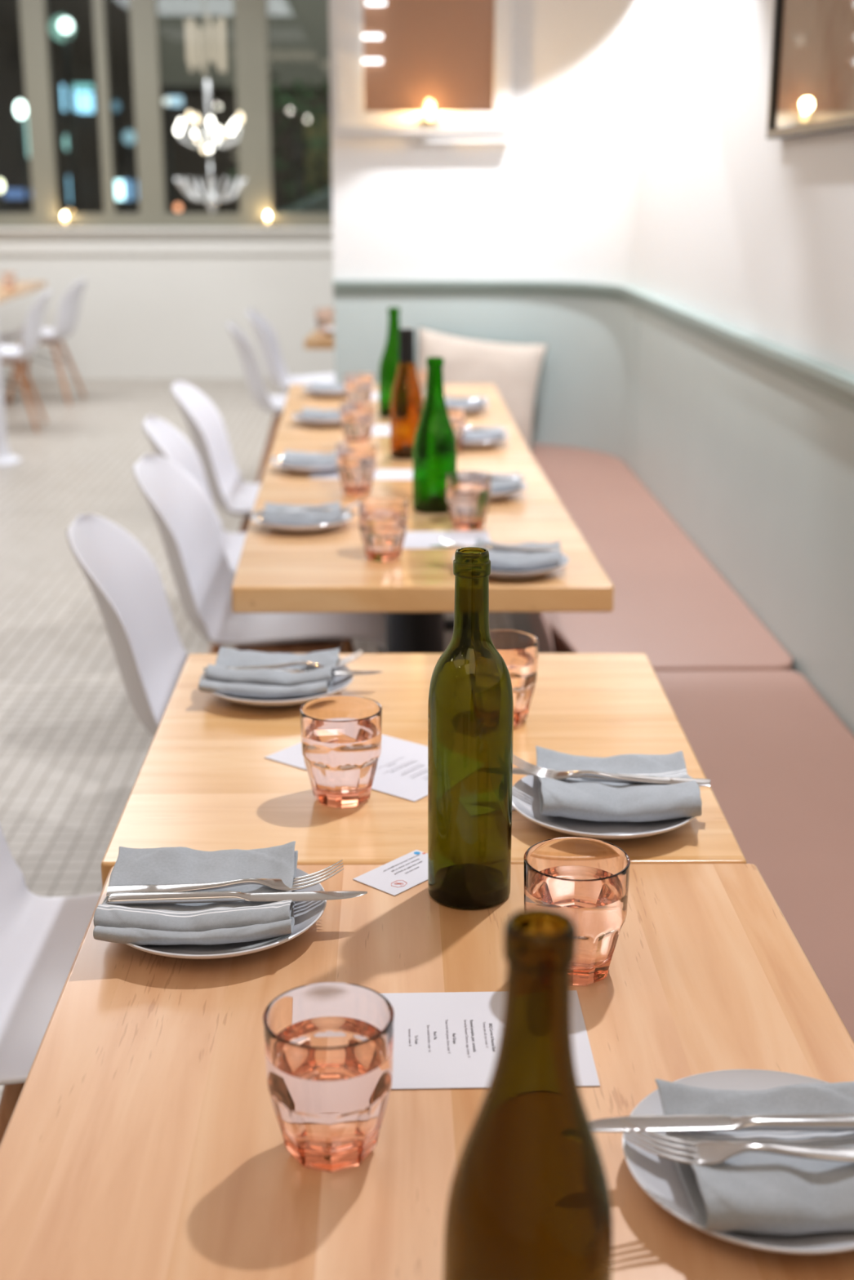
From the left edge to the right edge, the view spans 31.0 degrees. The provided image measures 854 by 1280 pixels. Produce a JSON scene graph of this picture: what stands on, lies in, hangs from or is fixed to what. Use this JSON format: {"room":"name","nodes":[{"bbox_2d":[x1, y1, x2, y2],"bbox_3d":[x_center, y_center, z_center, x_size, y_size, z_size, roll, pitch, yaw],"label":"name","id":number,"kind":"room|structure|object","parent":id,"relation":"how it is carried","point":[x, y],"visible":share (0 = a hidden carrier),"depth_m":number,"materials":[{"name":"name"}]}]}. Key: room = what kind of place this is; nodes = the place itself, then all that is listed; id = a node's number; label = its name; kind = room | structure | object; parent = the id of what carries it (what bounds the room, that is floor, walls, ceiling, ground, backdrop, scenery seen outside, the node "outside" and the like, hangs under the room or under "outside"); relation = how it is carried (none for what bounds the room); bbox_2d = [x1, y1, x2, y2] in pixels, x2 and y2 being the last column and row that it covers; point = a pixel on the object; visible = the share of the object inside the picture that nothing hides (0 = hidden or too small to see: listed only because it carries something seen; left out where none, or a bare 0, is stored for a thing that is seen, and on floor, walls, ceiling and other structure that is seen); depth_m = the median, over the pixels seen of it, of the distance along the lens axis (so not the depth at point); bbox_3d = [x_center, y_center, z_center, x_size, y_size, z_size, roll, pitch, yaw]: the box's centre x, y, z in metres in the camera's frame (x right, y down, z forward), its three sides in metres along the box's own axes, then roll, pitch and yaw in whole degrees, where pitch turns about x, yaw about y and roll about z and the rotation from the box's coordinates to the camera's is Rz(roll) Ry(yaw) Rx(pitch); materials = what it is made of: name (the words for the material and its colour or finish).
{"room":"restaurant dining room","nodes":[
{"label":"restaurant dining room","id":0,"kind":"room"},
{"bbox_2d":[0,226,334,379],"bbox_3d":[-1.060,-2.525,11.570,7.600,1.108,0.250,0,16,-1],"label":"wall","id":1,"kind":"structure","parent":0,"point":[141,316],"depth_m":11.50,"materials":[{"name":"white paint"}]},
{"bbox_2d":[59,213,70,227],"bbox_3d":[-2.652,-3.078,11.289,0.081,0.111,0.081,0,16,-1],"label":"votive candle","id":2,"kind":"object","parent":1,"relation":"on","point":[64,221],"visible":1,"depth_m":11.27,"materials":[{"name":"white wax"}]},
{"bbox_2d":[0,0,332,227],"bbox_3d":[-1.061,-3.853,11.212,7.600,1.642,0.095,0,16,-1],"label":"window","id":3,"kind":"structure","parent":1,"relation":"attached to","point":[250,16],"depth_m":11.18,"materials":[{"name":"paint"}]},
{"bbox_2d":[262,212,273,227],"bbox_3d":[-1.169,-3.087,11.320,0.081,0.111,0.081,0,16,-1],"label":"votive candle","id":4,"kind":"object","parent":1,"relation":"on","point":[267,221],"visible":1,"depth_m":11.30,"materials":[{"name":"white wax"}]},
{"bbox_2d":[0,378,513,1098],"bbox_3d":[-0.903,0.027,4.884,7.600,0.050,14.600,0,16,-1],"label":"floor","id":5,"kind":"structure","parent":0,"point":[74,747],"depth_m":5.18,"materials":[{"name":"beige tile"}]},
{"bbox_2d":[0,355,21,466],"bbox_3d":[-2.279,-1.361,7.946,0.300,0.900,0.300,0,16,-1],"label":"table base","id":6,"kind":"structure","parent":5,"relation":"on","point":[6,459],"depth_m":7.99,"materials":[{"name":"white plastic"}]},
{"bbox_2d":[0,280,46,402],"bbox_3d":[-3.005,-1.963,10.283,0.750,0.750,1.730,0,16,-1],"label":"dining table","id":7,"kind":"object","parent":5,"relation":"on","point":[21,287],"visible":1,"depth_m":10.31,"materials":[{"name":"brown wood"}]},
{"bbox_2d":[1,272,15,288],"bbox_3d":[-2.749,-2.364,10.136,0.085,0.101,0.085,-13,21,-38],"label":"water glass","id":8,"kind":"object","parent":7,"relation":"on","point":[8,278],"visible":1,"depth_m":10.10,"materials":[{"name":"pink glass"}]},
{"bbox_2d":[0,288,52,432],"bbox_3d":[-2.487,-1.662,9.152,0.559,0.812,0.454,-2,16,-7],"label":"shell chair","id":9,"kind":"object","parent":5,"relation":"on","point":[34,319],"visible":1,"depth_m":9.06,"materials":[{"name":"white plastic"}]},
{"bbox_2d":[0,278,87,405],"bbox_3d":[-2.534,-2.002,10.317,0.559,0.812,0.454,0,16,2],"label":"shell chair","id":10,"kind":"object","parent":5,"relation":"on","point":[70,303],"visible":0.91,"depth_m":10.21,"materials":[{"name":"white plastic"}]},
{"bbox_2d":[0,826,100,1143],"bbox_3d":[-0.419,0.459,1.873,0.559,0.812,0.454,-1,16,-4],"label":"shell chair","id":11,"kind":"object","parent":5,"relation":"on","point":[41,937],"visible":0.2,"depth_m":1.96,"materials":[{"name":"white plastic"}]},
{"bbox_2d":[66,514,187,737],"bbox_3d":[-0.354,0.176,2.844,0.559,0.812,0.454,-1,16,-3],"label":"shell chair","id":12,"kind":"object","parent":5,"relation":"on","point":[125,582],"visible":0.45,"depth_m":2.87,"materials":[{"name":"white plastic"}]},
{"bbox_2d":[142,415,246,653],"bbox_3d":[-0.449,-0.182,4.071,0.559,0.812,0.454,-1,16,-4],"label":"shell chair","id":13,"kind":"object","parent":5,"relation":"on","point":[166,441],"visible":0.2,"depth_m":4.13,"materials":[{"name":"white plastic"}]},
{"bbox_2d":[170,380,261,653],"bbox_3d":[-0.496,-0.392,4.792,0.559,0.812,0.454,0,16,-1],"label":"shell chair","id":14,"kind":"object","parent":5,"relation":"on","point":[233,495],"visible":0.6,"depth_m":4.84,"materials":[{"name":"white plastic"}]},
{"bbox_2d":[226,321,287,483],"bbox_3d":[-0.610,-1.022,6.956,0.559,0.812,0.454,-2,16,-8],"label":"shell chair","id":15,"kind":"object","parent":5,"relation":"on","point":[268,402],"visible":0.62,"depth_m":6.77,"materials":[{"name":"white plastic"}]},
{"bbox_2d":[133,453,386,653],"bbox_3d":[-0.355,-0.004,3.462,0.559,0.812,0.454,0,16,1],"label":"shell chair","id":16,"kind":"object","parent":5,"relation":"on","point":[183,513],"visible":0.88,"depth_m":3.48,"materials":[{"name":"white plastic"}]},
{"bbox_2d":[245,308,334,391],"bbox_3d":[-0.607,-1.231,7.671,0.559,0.812,0.454,0,16,-1],"label":"shell chair","id":17,"kind":"object","parent":5,"relation":"on","point":[276,370],"visible":0.54,"depth_m":7.74,"materials":[{"name":"white plastic"}]},
{"bbox_2d":[303,320,334,349],"bbox_3d":[-0.203,-1.089,7.284,0.685,0.750,1.000,0,16,-1],"label":"dining table","id":18,"kind":"object","parent":5,"relation":"on","point":[317,340],"visible":0.09,"depth_m":6.70,"materials":[{"name":"brown wood"}]},
{"bbox_2d":[315,307,333,330],"bbox_3d":[-0.468,-1.468,7.063,0.085,0.101,0.085,-13,21,-38],"label":"water glass","id":19,"kind":"object","parent":18,"relation":"on","point":[324,316],"visible":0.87,"depth_m":7.03,"materials":[{"name":"pink glass"}]},
{"bbox_2d":[282,383,508,630],"bbox_3d":[-0.108,-0.398,4.914,0.680,0.750,0.693,0,16,-1],"label":"dining table","id":20,"kind":"object","parent":5,"relation":"on","point":[297,398],"visible":0.23,"depth_m":4.80,"materials":[{"name":"brown wood"}]},
{"bbox_2d":[302,387,346,397],"bbox_3d":[-0.295,-0.780,4.842,0.195,0.023,0.195,0,16,-1],"label":"plate","id":21,"kind":"object","parent":20,"relation":"on","point":[324,394],"visible":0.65,"depth_m":4.77,"materials":[{"name":"white ceramic"}]},
{"bbox_2d":[309,381,344,391],"bbox_3d":[-0.292,-0.794,4.840,0.150,0.030,0.132,0,16,-1],"label":"napkin","id":22,"kind":"object","parent":21,"relation":"on","point":[314,386],"visible":0.67,"depth_m":4.81,"materials":[{"name":"grey fabric"}]},
{"bbox_2d":[344,372,373,402],"bbox_3d":[-0.200,-0.731,4.533,0.085,0.101,0.085,-8,18,-26],"label":"water glass","id":23,"kind":"object","parent":20,"relation":"on","point":[358,386],"visible":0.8,"depth_m":4.50,"materials":[{"name":"pink glass"}]},
{"bbox_2d":[415,368,426,403],"bbox_3d":[-0.018,-0.760,4.633,0.085,0.101,0.085,-8,18,-26],"label":"water glass","id":24,"kind":"object","parent":20,"relation":"on","point":[421,373],"visible":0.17,"depth_m":4.59,"materials":[{"name":"pink glass"}]},
{"bbox_2d":[271,412,528,653],"bbox_3d":[-0.083,-0.206,4.255,0.660,0.750,0.693,0,16,-1],"label":"dining table","id":25,"kind":"object","parent":5,"relation":"on","point":[291,434],"visible":0.27,"depth_m":4.05,"materials":[{"name":"brown wood"}]},
{"bbox_2d":[291,415,341,426],"bbox_3d":[-0.276,-0.607,4.248,0.195,0.023,0.195,0,16,-1],"label":"plate","id":26,"kind":"object","parent":25,"relation":"on","point":[313,423],"visible":0.45,"depth_m":4.17,"materials":[{"name":"white ceramic"}]},
{"bbox_2d":[299,407,341,420],"bbox_3d":[-0.272,-0.621,4.246,0.150,0.030,0.132,0,16,-1],"label":"napkin","id":27,"kind":"object","parent":26,"relation":"on","point":[309,414],"visible":0.75,"depth_m":4.21,"materials":[{"name":"grey fabric"}]},
{"bbox_2d":[340,401,373,442],"bbox_3d":[-0.176,-0.546,3.900,0.085,0.101,0.085,-8,18,-26],"label":"water glass","id":28,"kind":"object","parent":25,"relation":"on","point":[357,418],"visible":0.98,"depth_m":3.87,"materials":[{"name":"pink glass"}]},
{"bbox_2d":[370,424,390,435],"bbox_3d":[-0.111,-0.563,4.136,0.140,0.001,0.190,0,16,-1],"label":"menu","id":29,"kind":"object","parent":25,"relation":"on","point":[380,429],"visible":0.29,"depth_m":4.13,"materials":[{"name":"white paper"}]},
{"bbox_2d":[378,306,399,417],"bbox_3d":[-0.093,-0.784,4.354,0.089,0.304,0.089,0,16,-1],"label":"wine bottle","id":30,"kind":"object","parent":25,"relation":"on","point":[388,364],"visible":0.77,"depth_m":4.32,"materials":[{"name":"green glass"}]},
{"bbox_2d":[422,401,489,414],"bbox_3d":[0.085,-0.673,4.475,0.195,0.023,0.195,0,16,-1],"label":"plate","id":31,"kind":"object","parent":25,"relation":"on","point":[468,411],"visible":0.27,"depth_m":4.41,"materials":[{"name":"white ceramic"}]},
{"bbox_2d":[444,395,484,408],"bbox_3d":[0.092,-0.692,4.482,0.149,0.034,0.131,-1,16,-2],"label":"napkin","id":32,"kind":"object","parent":31,"relation":"on","point":[479,402],"visible":0.59,"depth_m":4.42,"materials":[{"name":"grey fabric"}]},
{"bbox_2d":[460,433,509,448],"bbox_3d":[0.112,-0.505,3.897,0.195,0.023,0.195,0,16,-1],"label":"plate","id":33,"kind":"object","parent":25,"relation":"on","point":[489,443],"visible":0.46,"depth_m":3.83,"materials":[{"name":"white ceramic"}]},
{"bbox_2d":[462,425,503,441],"bbox_3d":[0.118,-0.523,3.904,0.149,0.034,0.131,-1,16,-2],"label":"napkin","id":34,"kind":"object","parent":33,"relation":"on","point":[497,434],"visible":0.56,"depth_m":3.85,"materials":[{"name":"grey fabric"}]},
{"bbox_2d":[254,450,561,653],"bbox_3d":[-0.054,-0.018,3.608,0.651,0.750,0.675,0,16,-1],"label":"dining table","id":35,"kind":"object","parent":5,"relation":"on","point":[278,485],"visible":0.27,"depth_m":3.40,"materials":[{"name":"brown wood"}]},
{"bbox_2d":[271,455,337,474],"bbox_3d":[-0.261,-0.403,3.546,0.195,0.023,0.195,0,16,-1],"label":"plate","id":36,"kind":"object","parent":35,"relation":"on","point":[305,470],"visible":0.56,"depth_m":3.47,"materials":[{"name":"white ceramic"}]},
{"bbox_2d":[280,449,337,466],"bbox_3d":[-0.258,-0.416,3.544,0.150,0.030,0.132,0,16,-1],"label":"napkin","id":37,"kind":"object","parent":36,"relation":"on","point":[290,458],"visible":0.8,"depth_m":3.51,"materials":[{"name":"grey fabric"}]},
{"bbox_2d":[336,441,376,494],"bbox_3d":[-0.149,-0.365,3.276,0.085,0.101,0.085,-9,19,-29],"label":"water glass","id":38,"kind":"object","parent":35,"relation":"on","point":[356,460],"visible":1,"depth_m":3.25,"materials":[{"name":"pink glass"}]},
{"bbox_2d":[309,469,412,479],"bbox_3d":[-0.136,-0.376,3.492,0.250,0.001,0.120,1,16,3],"label":"menu","id":39,"kind":"object","parent":35,"relation":"on","point":[379,473],"visible":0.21,"depth_m":3.48,"materials":[{"name":"white paper"}]},
{"bbox_2d":[390,328,423,459],"bbox_3d":[-0.048,-0.589,3.682,0.081,0.305,0.081,-13,20,-37],"label":"wine bottle","id":40,"kind":"object","parent":35,"relation":"on","point":[406,405],"visible":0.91,"depth_m":3.66,"materials":[{"name":"orange glass"}]},
{"bbox_2d":[447,408,465,452],"bbox_3d":[0.052,-0.514,3.790,0.085,0.101,0.085,2,16,5],"label":"water glass","id":41,"kind":"object","parent":35,"relation":"on","point":[457,416],"visible":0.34,"depth_m":3.76,"materials":[{"name":"pink glass"}]},
{"bbox_2d":[489,481,527,500],"bbox_3d":[0.114,-0.315,3.244,0.195,0.023,0.195,0,16,-1],"label":"plate","id":42,"kind":"object","parent":35,"relation":"on","point":[495,496],"visible":0.23,"depth_m":3.18,"materials":[{"name":"white ceramic"}]},
{"bbox_2d":[490,471,521,493],"bbox_3d":[0.124,-0.333,3.251,0.149,0.034,0.131,0,16,1],"label":"napkin","id":43,"kind":"object","parent":42,"relation":"on","point":[501,486],"visible":0.41,"depth_m":3.19,"materials":[{"name":"grey fabric"}]},
{"bbox_2d":[231,502,613,653],"bbox_3d":[-0.025,0.174,2.949,0.646,0.750,0.713,0,16,-1],"label":"dining table","id":44,"kind":"object","parent":5,"relation":"on","point":[330,571],"visible":0.41,"depth_m":2.62,"materials":[{"name":"brown wood"}]},
{"bbox_2d":[250,505,353,533],"bbox_3d":[-0.238,-0.227,2.943,0.195,0.023,0.195,0,16,-1],"label":"plate","id":45,"kind":"object","parent":44,"relation":"on","point":[344,517],"visible":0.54,"depth_m":2.88,"materials":[{"name":"white ceramic"}]},
{"bbox_2d":[261,501,340,525],"bbox_3d":[-0.238,-0.240,2.941,0.150,0.030,0.132,-1,16,-3],"label":"napkin","id":46,"kind":"object","parent":45,"relation":"on","point":[296,517],"visible":0.95,"depth_m":2.91,"materials":[{"name":"grey fabric"}]},
{"bbox_2d":[254,499,360,512],"bbox_3d":[-0.227,-0.255,2.955,0.205,0.018,0.025,-3,17,-11],"label":"fork","id":47,"kind":"object","parent":46,"relation":"on","point":[356,504],"visible":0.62,"depth_m":2.96,"materials":[{"name":"silver metal"}]},
{"bbox_2d":[358,497,408,561],"bbox_3d":[-0.076,-0.192,2.683,0.085,0.101,0.085,11,20,34],"label":"water glass","id":48,"kind":"object","parent":44,"relation":"on","point":[383,521],"visible":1,"depth_m":2.65,"materials":[{"name":"pink glass"}]},
{"bbox_2d":[412,356,457,513],"bbox_3d":[0.016,-0.408,3.064,0.089,0.304,0.089,0,16,-1],"label":"wine bottle","id":49,"kind":"object","parent":44,"relation":"on","point":[434,456],"visible":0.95,"depth_m":3.04,"materials":[{"name":"green glass"}]},
{"bbox_2d":[402,530,490,548],"bbox_3d":[0.014,-0.185,2.838,0.205,0.001,0.140,-1,16,-2],"label":"menu","id":50,"kind":"object","parent":44,"relation":"on","point":[413,540],"visible":0.5,"depth_m":2.85,"materials":[{"name":"white paper"}]},
{"bbox_2d":[445,471,490,530],"bbox_3d":[0.079,-0.264,2.931,0.085,0.101,0.085,8,18,26],"label":"water glass","id":51,"kind":"object","parent":44,"relation":"on","point":[468,492],"visible":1,"depth_m":2.90,"materials":[{"name":"pink glass"}]},
{"bbox_2d":[453,552,568,579],"bbox_3d":[0.141,-0.126,2.598,0.195,0.023,0.195,0,16,-1],"label":"plate","id":52,"kind":"object","parent":44,"relation":"on","point":[497,574],"visible":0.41,"depth_m":2.53,"materials":[{"name":"white ceramic"}]},
{"bbox_2d":[475,537,561,569],"bbox_3d":[0.153,-0.145,2.605,0.149,0.034,0.131,1,16,5],"label":"napkin","id":53,"kind":"object","parent":52,"relation":"on","point":[500,560],"visible":0.79,"depth_m":2.55,"materials":[{"name":"grey fabric"}]},
{"bbox_2d":[428,545,546,552],"bbox_3d":[0.114,-0.155,2.616,0.223,0.008,0.019,3,17,10],"label":"knife","id":54,"kind":"object","parent":53,"relation":"on","point":[436,546],"visible":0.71,"depth_m":2.61,"materials":[{"name":"silver metal"}]},
{"bbox_2d":[438,536,560,551],"bbox_3d":[0.122,-0.161,2.594,0.205,0.018,0.025,2,16,8],"label":"fork","id":55,"kind":"object","parent":53,"relation":"on","point":[443,540],"visible":0.86,"depth_m":2.59,"materials":[{"name":"silver metal"}]},
{"bbox_2d":[100,653,746,888],"bbox_3d":[-0.006,0.475,1.917,0.638,0.750,0.709,0,16,-1],"label":"dining table","id":56,"kind":"object","parent":5,"relation":"on","point":[205,781],"visible":0.38,"depth_m":1.73,"materials":[{"name":"brown wood"}]},
{"bbox_2d":[199,665,353,707],"bbox_3d":[-0.191,0.058,1.966,0.195,0.023,0.195,0,16,-1],"label":"plate","id":57,"kind":"object","parent":56,"relation":"on","point":[340,682],"visible":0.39,"depth_m":1.92,"materials":[{"name":"white ceramic"}]},
{"bbox_2d":[198,646,340,697],"bbox_3d":[-0.198,0.042,1.970,0.163,0.031,0.153,1,16,3],"label":"napkin","id":58,"kind":"object","parent":57,"relation":"on","point":[259,682],"visible":0.93,"depth_m":1.94,"materials":[{"name":"grey fabric"}]},
{"bbox_2d":[203,648,364,672],"bbox_3d":[-0.184,0.028,1.984,0.205,0.018,0.025,-3,17,-10],"label":"fork","id":59,"kind":"object","parent":58,"relation":"on","point":[347,660],"visible":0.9,"depth_m":1.99,"materials":[{"name":"silver metal"}]},
{"bbox_2d":[232,668,382,675],"bbox_3d":[-0.168,0.042,1.967,0.223,0.008,0.019,0,16,1],"label":"knife","id":60,"kind":"object","parent":58,"relation":"on","point":[333,672],"visible":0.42,"depth_m":1.97,"materials":[{"name":"silver metal"}]},
{"bbox_2d":[299,695,382,808],"bbox_3d":[-0.089,0.119,1.617,0.085,0.101,0.085,-9,19,-29],"label":"water glass","id":61,"kind":"object","parent":56,"relation":"on","point":[341,735],"visible":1,"depth_m":1.59,"materials":[{"name":"pink glass"}]},
{"bbox_2d":[264,734,427,801],"bbox_3d":[-0.056,0.136,1.738,0.216,0.001,0.141,12,20,36],"label":"menu","id":62,"kind":"object","parent":56,"relation":"on","point":[402,768],"visible":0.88,"depth_m":1.72,"materials":[{"name":"white paper"}]},
{"bbox_2d":[489,630,538,724],"bbox_3d":[0.091,0.048,1.862,0.087,0.101,0.087,-3,16,-9],"label":"water glass","id":63,"kind":"object","parent":56,"relation":"on","point":[518,650],"visible":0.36,"depth_m":1.84,"materials":[{"name":"pink glass"}]},
{"bbox_2d":[511,774,702,839],"bbox_3d":[0.182,0.171,1.577,0.195,0.023,0.195,0,16,-1],"label":"plate","id":64,"kind":"object","parent":56,"relation":"on","point":[525,792],"visible":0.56,"depth_m":1.54,"materials":[{"name":"white ceramic"}]},
{"bbox_2d":[535,746,701,822],"bbox_3d":[0.195,0.150,1.592,0.162,0.036,0.152,0,16,2],"label":"napkin","id":65,"kind":"object","parent":64,"relation":"on","point":[569,797],"visible":0.83,"depth_m":1.54,"materials":[{"name":"grey fabric"}]},
{"bbox_2d":[512,767,659,784],"bbox_3d":[0.164,0.141,1.599,0.223,0.008,0.019,3,17,11],"label":"knife","id":66,"kind":"object","parent":65,"relation":"on","point":[517,771],"visible":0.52,"depth_m":1.59,"materials":[{"name":"silver metal"}]},
{"bbox_2d":[512,754,710,786],"bbox_3d":[0.186,0.135,1.579,0.206,0.018,0.025,3,17,10],"label":"fork","id":67,"kind":"object","parent":65,"relation":"on","point":[537,771],"visible":0.94,"depth_m":1.58,"materials":[{"name":"silver metal"}]},
{"bbox_2d":[0,863,853,1279],"bbox_3d":[0.016,0.671,1.243,0.621,0.750,0.709,0,16,-1],"label":"dining table","id":68,"kind":"object","parent":5,"relation":"on","point":[143,1139],"visible":0.49,"depth_m":1.11,"materials":[{"name":"brown wood"}]},
{"bbox_2d":[102,867,326,959],"bbox_3d":[-0.185,0.239,1.344,0.195,0.023,0.195,0,16,-1],"label":"plate","id":69,"kind":"object","parent":68,"relation":"on","point":[306,913],"visible":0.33,"depth_m":1.29,"materials":[{"name":"white ceramic"}]},
{"bbox_2d":[93,840,297,945],"bbox_3d":[-0.197,0.223,1.346,0.168,0.032,0.165,-1,16,-2],"label":"napkin","id":70,"kind":"object","parent":69,"relation":"on","point":[221,922],"visible":0.9,"depth_m":1.33,"materials":[{"name":"grey fabric"}]},
{"bbox_2d":[106,859,343,896],"bbox_3d":[-0.176,0.210,1.350,0.206,0.018,0.025,-2,16,-6],"label":"fork","id":71,"kind":"object","parent":70,"relation":"on","point":[299,882],"visible":1,"depth_m":1.35,"materials":[{"name":"silver metal"}]},
{"bbox_2d":[106,890,367,905],"bbox_3d":[-0.163,0.222,1.332,0.223,0.008,0.019,-1,16,-2],"label":"knife","id":72,"kind":"object","parent":70,"relation":"on","point":[158,897],"visible":0.99,"depth_m":1.33,"materials":[{"name":"silver metal"}]},
{"bbox_2d":[262,982,394,1172],"bbox_3d":[-0.064,0.293,1.022,0.085,0.101,0.085,2,16,5],"label":"water glass","id":73,"kind":"object","parent":68,"relation":"on","point":[329,1046],"visible":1,"depth_m":1.00,"materials":[{"name":"pink glass"}]},
{"bbox_2d":[352,849,427,896],"bbox_3d":[-0.020,0.219,1.453,0.053,0.001,0.089,14,21,40],"label":"business card","id":74,"kind":"object","parent":68,"relation":"on","point":[393,877],"visible":0.89,"depth_m":1.45,"materials":[{"name":"white paper"}]},
{"bbox_2d":[427,546,513,909],"bbox_3d":[0.039,0.077,1.366,0.076,0.321,0.076,0,16,-1],"label":"wine bottle","id":75,"kind":"object","parent":68,"relation":"on","point":[470,704],"visible":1,"depth_m":1.34,"materials":[{"name":"green glass"}]},
{"bbox_2d":[380,990,599,1089],"bbox_3d":[0.008,0.302,1.169,0.228,0.001,0.137,0,16,-2],"label":"menu","id":76,"kind":"object","parent":68,"relation":"on","point":[442,1040],"visible":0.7,"depth_m":1.17,"materials":[{"name":"white paper"}]},
{"bbox_2d":[442,907,613,1279],"bbox_3d":[0.049,0.271,0.750,0.084,0.295,0.083,3,17,11],"label":"wine bottle","id":77,"kind":"object","parent":68,"relation":"on","point":[529,1198],"visible":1,"depth_m":0.71,"materials":[{"name":"brown glass"}]},
{"bbox_2d":[524,836,630,986],"bbox_3d":[0.121,0.224,1.257,0.085,0.101,0.085,8,18,26],"label":"water glass","id":78,"kind":"object","parent":68,"relation":"on","point":[586,880],"visible":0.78,"depth_m":1.23,"materials":[{"name":"pink glass"}]},
{"bbox_2d":[622,1069,853,1254],"bbox_3d":[0.224,0.341,0.996,0.195,0.023,0.195,0,16,-1],"label":"plate","id":79,"kind":"object","parent":68,"relation":"on","point":[658,1176],"visible":0.35,"depth_m":0.98,"materials":[{"name":"white ceramic"}]},
{"bbox_2d":[654,1079,853,1235],"bbox_3d":[0.238,0.327,0.983,0.162,0.036,0.140,-1,16,-4],"label":"napkin","id":80,"kind":"object","parent":79,"relation":"on","point":[755,1193],"visible":0.81,"depth_m":0.95,"materials":[{"name":"grey fabric"}]},
{"bbox_2d":[589,1113,853,1132],"bbox_3d":[0.208,0.314,1.001,0.223,0.008,0.019,0,16,-1],"label":"knife","id":81,"kind":"object","parent":80,"relation":"on","point":[817,1122],"visible":0.89,"depth_m":1.00,"materials":[{"name":"silver metal"}]},
{"bbox_2d":[621,1118,853,1164],"bbox_3d":[0.224,0.311,0.952,0.206,0.018,0.025,1,16,3],"label":"fork","id":82,"kind":"object","parent":80,"relation":"on","point":[704,1153],"visible":1,"depth_m":0.95,"materials":[{"name":"silver metal"}]},
{"bbox_2d":[508,612,540,653],"bbox_3d":[0.268,0.660,1.953,1.010,0.375,8.168,0,16,-1],"label":"banquette base","id":83,"kind":"object","parent":5,"relation":"on","point":[520,621],"visible":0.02,"depth_m":4.65,"materials":[{"name":"grey paint"}]},
{"bbox_2d":[527,443,793,671],"bbox_3d":[0.201,-0.304,4.437,1.023,0.084,2.854,0,16,-1],"label":"bench cushion","id":84,"kind":"object","parent":83,"relation":"on","point":[672,606],"visible":0.38,"depth_m":3.61,"materials":[{"name":"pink leather"}]},
{"bbox_2d":[415,326,547,451],"bbox_3d":[0.173,-0.896,5.586,0.523,0.461,0.169,1,16,5],"label":"throw pillow","id":85,"kind":"object","parent":84,"relation":"on","point":[514,369],"visible":0.5,"depth_m":5.53,"materials":[{"name":"beige fabric"}]},
{"bbox_2d":[654,670,853,1041],"bbox_3d":[0.561,0.837,0.520,0.484,0.084,5.305,0,16,-1],"label":"bench cushion","id":86,"kind":"object","parent":83,"relation":"on","point":[777,760],"visible":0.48,"depth_m":2.45,"materials":[{"name":"pink leather"}]},
{"bbox_2d":[328,0,645,287],"bbox_3d":[0.292,-1.877,5.428,1.315,3.300,0.410,7,17,21],"label":"wall","id":87,"kind":"structure","parent":0,"point":[554,197],"depth_m":5.50,"materials":[{"name":"white paint"}]},
{"bbox_2d":[334,0,511,128],"bbox_3d":[-0.012,-2.308,5.331,0.614,1.017,0.035,0,16,-1],"label":"mirror","id":88,"kind":"object","parent":87,"relation":"attached to","point":[451,57],"visible":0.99,"depth_m":5.40,"materials":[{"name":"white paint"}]},
{"bbox_2d":[362,33,382,39],"bbox_3d":[-0.189,-2.097,5.354,0.070,0.016,0.016,0,16,-1],"label":"light bar","id":89,"kind":"object","parent":88,"relation":"attached to","point":[366,36],"visible":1,"depth_m":5.35,"materials":[{"name":"white glass"}]},
{"bbox_2d":[335,129,513,133],"bbox_3d":[-0.009,-1.791,5.427,0.622,0.011,0.068,0,16,-1],"label":"ledge","id":90,"kind":"object","parent":87,"relation":"attached to","point":[469,131],"visible":1,"depth_m":5.39,"materials":[{"name":"white paint"}]},
{"bbox_2d":[422,106,438,129],"bbox_3d":[0.011,-1.836,5.415,0.060,0.082,0.060,0,16,-1],"label":"votive candle","id":91,"kind":"object","parent":90,"relation":"on","point":[429,119],"visible":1,"depth_m":5.40,"materials":[{"name":"white wax"}]},
{"bbox_2d":[635,0,853,373],"bbox_3d":[0.861,-0.673,1.298,0.140,3.300,7.830,0,16,-1],"label":"wall","id":92,"kind":"structure","parent":0,"point":[740,228],"depth_m":3.67,"materials":[{"name":"white paint"}]},
{"bbox_2d":[333,295,853,734],"bbox_3d":[0.268,0.322,1.809,1.038,0.905,8.281,0,16,-1],"label":"wainscoting","id":93,"kind":"structure","parent":92,"relation":"attached to","point":[753,464],"depth_m":3.93,"materials":[{"name":"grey paint"}]},
{"bbox_2d":[333,280,853,410],"bbox_3d":[0.268,-0.134,1.676,1.038,0.054,8.281,0,16,-1],"label":"trim","id":94,"kind":"structure","parent":92,"relation":"attached to","point":[835,384],"depth_m":4.55,"materials":[{"name":"grey paint"}]},
{"bbox_2d":[631,307,638,457],"bbox_3d":[0.728,-0.458,3.777,0.008,0.500,2.875,0,16,-1],"label":"trim","id":95,"kind":"structure","parent":92,"relation":"attached to","point":[637,317],"depth_m":5.14,"materials":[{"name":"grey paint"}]},
{"bbox_2d":[766,0,853,138],"bbox_3d":[0.742,-1.272,2.668,0.031,0.740,1.000,0,16,-1],"label":"framed picture","id":96,"kind":"object","parent":92,"relation":"attached to","point":[811,84],"visible":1,"depth_m":2.93,"materials":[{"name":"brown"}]},
{"bbox_3d":[-0.903,-3.189,3.946,7.600,0.050,14.600,0,16,-1],"label":"ceiling","id":97,"kind":"structure","parent":0,"visible":0},
{"bbox_2d":[174,0,247,213],"bbox_3d":[-1.433,-3.842,9.995,0.484,2.082,0.484,0,16,-1],"label":"chandelier","id":98,"kind":"object","parent":97,"relation":"hanging from","point":[210,141],"visible":1,"depth_m":10.08,"materials":[{"name":"glass"}]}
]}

